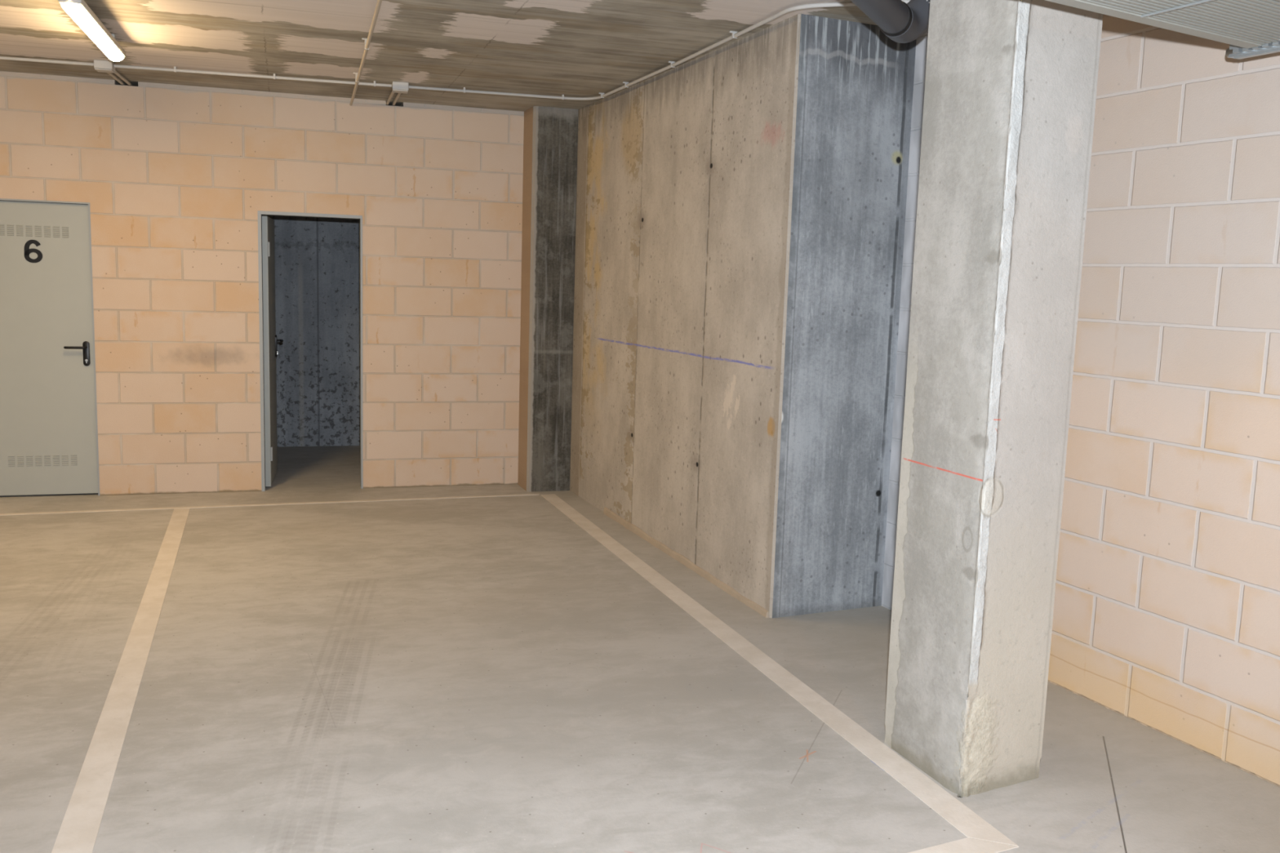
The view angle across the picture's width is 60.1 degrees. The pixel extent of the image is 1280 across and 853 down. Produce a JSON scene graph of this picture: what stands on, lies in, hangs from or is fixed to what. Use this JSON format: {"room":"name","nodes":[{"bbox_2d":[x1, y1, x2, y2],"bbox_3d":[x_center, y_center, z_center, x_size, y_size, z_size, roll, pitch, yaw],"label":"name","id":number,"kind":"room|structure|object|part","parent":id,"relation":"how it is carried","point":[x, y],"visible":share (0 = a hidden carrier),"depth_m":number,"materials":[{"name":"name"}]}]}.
{"room":"parking garage","nodes":[
{"label":"parking garage","id":0,"kind":"room"},
{"bbox_2d":[0,71,524,495],"bbox_3d":[-5.512,-0.886,6.836,9.700,2.755,0.201,-1,8,-18],"label":"wall","id":1,"kind":"structure","parent":0,"point":[175,180],"depth_m":7.64,"materials":[{"name":"beige brick"}]},
{"bbox_2d":[0,198,99,495],"bbox_3d":[-3.982,-0.500,7.310,0.694,1.960,0.120,-1,8,-18],"label":"door","id":2,"kind":"structure","parent":1,"relation":"in","point":[49,427],"depth_m":7.32,"materials":[{"name":"grey metal"}]},
{"bbox_3d":[-3.752,-0.525,7.344,0.138,0.017,0.052,-1,8,-18],"label":"lever","id":3,"kind":"part","parent":2,"relation":"part of","materials":[{"name":"black plastic"}]},
{"bbox_3d":[-3.704,-0.488,7.396,0.042,0.166,0.011,-1,8,-18],"label":"handle plate","id":4,"kind":"part","parent":2,"relation":"part of","materials":[{"name":"black plastic"}]},
{"bbox_2d":[257,210,363,491],"bbox_3d":[-2.435,-0.566,8.172,0.698,1.957,0.770,-1,8,-18],"label":"door","id":5,"kind":"structure","parent":1,"relation":"in","point":[266,245],"depth_m":7.87,"materials":[{"name":"grey metal"}]},
{"bbox_3d":[-2.765,-0.613,8.400,0.011,0.166,0.042,0,8,-14],"label":"handle plate","id":6,"kind":"part","parent":5,"relation":"part of","materials":[{"name":"black plastic"}]},
{"bbox_2d":[261,214,359,447],"bbox_3d":[-2.349,-1.076,8.999,2.550,2.755,2.008,-1,8,-18],"label":"wall","id":7,"kind":"structure","parent":0,"point":[317,259],"depth_m":9.78,"materials":[{"name":"concrete"}]},
{"bbox_2d":[0,0,877,111],"bbox_3d":[-2.701,-1.620,1.813,14.000,0.200,18.500,-1,8,-18],"label":"ceiling","id":8,"kind":"structure","parent":0,"point":[569,48],"depth_m":5.73,"materials":[{"name":"grey concrete"}]},
{"bbox_2d":[57,0,125,61],"bbox_3d":[-2.628,-1.929,5.331,0.092,0.112,1.300,-1,8,-17],"label":"lamp","id":9,"kind":"object","parent":8,"relation":"attached to","point":[79,11],"visible":1,"depth_m":5.17,"materials":[{"name":"grey plastic"}]},
{"bbox_2d":[93,59,115,72],"bbox_3d":[-3.182,-2.140,6.570,0.100,0.055,0.100,0,8,-14],"label":"junction box","id":10,"kind":"object","parent":8,"relation":"attached to","point":[104,66],"visible":1,"depth_m":6.53,"materials":[{"name":"grey plastic"}]},
{"bbox_3d":[-3.183,-2.116,6.573,0.094,0.006,0.094,0,8,-14],"label":"box lid","id":11,"kind":"part","parent":10,"relation":"part of","materials":[{"name":"grey plastic"}]},
{"bbox_2d":[107,72,124,84],"bbox_3d":[-3.310,-2.203,6.942,0.019,0.022,0.700,0,8,-15],"label":"conduit","id":12,"kind":"object","parent":8,"relation":"attached to","point":[111,74],"visible":0.66,"depth_m":7.02,"materials":[{"name":"beige plastic"}]},
{"bbox_2d":[114,70,132,85],"bbox_3d":[-3.270,-2.204,6.958,0.019,0.022,0.704,0,8,-15],"label":"conduit","id":13,"kind":"object","parent":8,"relation":"attached to","point":[116,73],"visible":0.66,"depth_m":7.00,"materials":[{"name":"beige plastic"}]},
{"bbox_2d":[349,0,382,106],"bbox_3d":[-0.881,-1.714,3.909,0.042,0.055,7.903,0,8,-17],"label":"conduit","id":14,"kind":"object","parent":8,"relation":"attached to","point":[367,41],"visible":1,"depth_m":5.67,"materials":[{"name":"beige plastic"}]},
{"bbox_2d":[386,91,394,105],"bbox_3d":[-1.671,-2.215,7.417,0.019,0.022,0.818,-1,8,-17],"label":"conduit","id":15,"kind":"object","parent":8,"relation":"attached to","point":[392,92],"visible":0.66,"depth_m":7.46,"materials":[{"name":"beige plastic"}]},
{"bbox_2d":[391,93,400,106],"bbox_3d":[-1.631,-2.216,7.433,0.019,0.022,0.822,0,8,-17],"label":"conduit","id":16,"kind":"object","parent":8,"relation":"attached to","point":[397,95],"visible":0.66,"depth_m":7.48,"materials":[{"name":"beige plastic"}]},
{"bbox_2d":[391,81,408,93],"bbox_3d":[-1.516,-2.145,6.991,0.100,0.055,0.100,0,8,-14],"label":"junction box","id":17,"kind":"object","parent":8,"relation":"attached to","point":[397,86],"visible":1,"depth_m":6.95,"materials":[{"name":"grey plastic"}]},
{"bbox_3d":[-1.517,-2.121,6.994,0.094,0.006,0.094,0,8,-14],"label":"box lid","id":18,"kind":"part","parent":17,"relation":"part of","materials":[{"name":"grey plastic"}]},
{"bbox_2d":[0,0,910,100],"bbox_3d":[-3.761,-2.105,6.079,10.891,0.031,2.795,2,8,3],"label":"conduit","id":19,"kind":"object","parent":8,"relation":"attached to","point":[735,34],"visible":0.98,"depth_m":6.62,"materials":[{"name":"grey plastic"}]},
{"bbox_2d":[850,0,930,43],"bbox_3d":[0.814,-1.513,3.674,0.322,0.286,1.877,7,9,35],"label":"pipe","id":20,"kind":"object","parent":8,"relation":"hanging from","point":[902,22],"visible":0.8,"depth_m":3.92,"materials":[{"name":"grey plastic"}]},
{"bbox_2d":[1046,0,1279,48],"bbox_3d":[1.628,-1.181,2.009,1.350,0.454,2.115,-2,8,-24],"label":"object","id":21,"kind":"structure","parent":8,"relation":"attached to","point":[1246,24],"depth_m":2.92,"materials":[{"name":"grey metal"}]},
{"bbox_2d":[0,445,1279,852],"bbox_3d":[-2.836,1.265,2.325,11.700,0.150,16.800,-2,8,-24],"label":"floor","id":22,"kind":"structure","parent":0,"point":[474,674],"depth_m":4.06,"materials":[{"name":"concrete"}]},
{"bbox_2d":[51,508,190,852],"bbox_3d":[-1.656,1.087,3.358,0.108,0.002,8.182,-1,8,-19],"label":"painted line","id":23,"kind":"object","parent":22,"relation":"on","point":[79,828],"visible":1,"depth_m":3.85,"materials":[{"name":"white paint"}]},
{"bbox_2d":[0,493,539,515],"bbox_3d":[-5.044,0.566,6.471,9.190,0.002,0.053,-1,8,-20],"label":"painted line","id":24,"kind":"object","parent":22,"relation":"on","point":[302,503],"visible":1,"depth_m":7.36,"materials":[{"name":"white paint"}]},
{"bbox_2d":[517,106,577,491],"bbox_3d":[-0.696,-0.910,8.139,0.333,2.755,0.384,-2,8,-24],"label":"pilaster","id":25,"kind":"object","parent":22,"relation":"on","point":[550,135],"visible":1,"depth_m":7.99,"materials":[{"name":"grey concrete"}]},
{"bbox_2d":[540,493,1017,846],"bbox_3d":[0.178,0.847,5.585,0.110,0.002,5.228,-1,8,-19],"label":"painted line","id":26,"kind":"object","parent":22,"relation":"on","point":[953,811],"visible":1,"depth_m":4.17,"materials":[{"name":"white paint"}]},
{"bbox_2d":[908,837,1018,852],"bbox_3d":[-0.034,1.231,2.660,2.440,0.002,0.100,-2,8,-26],"label":"painted line","id":27,"kind":"object","parent":22,"relation":"on","point":[968,845],"visible":1,"depth_m":3.14,"materials":[{"name":"white paint"}]},
{"bbox_2d":[884,0,1102,797],"bbox_3d":[1.119,-0.239,3.538,0.390,2.755,0.470,-2,8,-24],"label":"concrete pillar","id":28,"kind":"structure","parent":22,"relation":"on","point":[1010,93],"depth_m":3.40,"materials":[{"name":"grey concrete"}]},
{"bbox_2d":[569,13,916,617],"bbox_3d":[0.291,-0.733,7.043,0.995,2.755,3.963,-2,8,-24],"label":"wall","id":29,"kind":"structure","parent":0,"point":[741,203],"depth_m":5.39,"materials":[{"name":"concrete"}]},
{"bbox_2d":[603,506,768,617],"bbox_3d":[0.184,0.725,6.352,0.028,0.043,2.397,-1,8,-21],"label":"trim","id":30,"kind":"structure","parent":29,"relation":"attached to","point":[679,557],"depth_m":6.13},
{"bbox_2d":[881,13,1279,787],"bbox_3d":[3.291,0.144,1.169,0.251,2.755,9.340,-2,8,-24],"label":"wall","id":31,"kind":"structure","parent":0,"point":[1166,612],"depth_m":3.92,"materials":[{"name":"beige brick"}]},
{"bbox_2d":[1225,40,1279,58],"bbox_3d":[2.344,-1.006,2.478,0.326,0.048,2.090,-2,8,-24],"label":"door track","id":32,"kind":"object","parent":31,"relation":"attached to","point":[1233,51],"visible":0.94,"depth_m":3.29,"materials":[{"name":"metal"}]}
]}

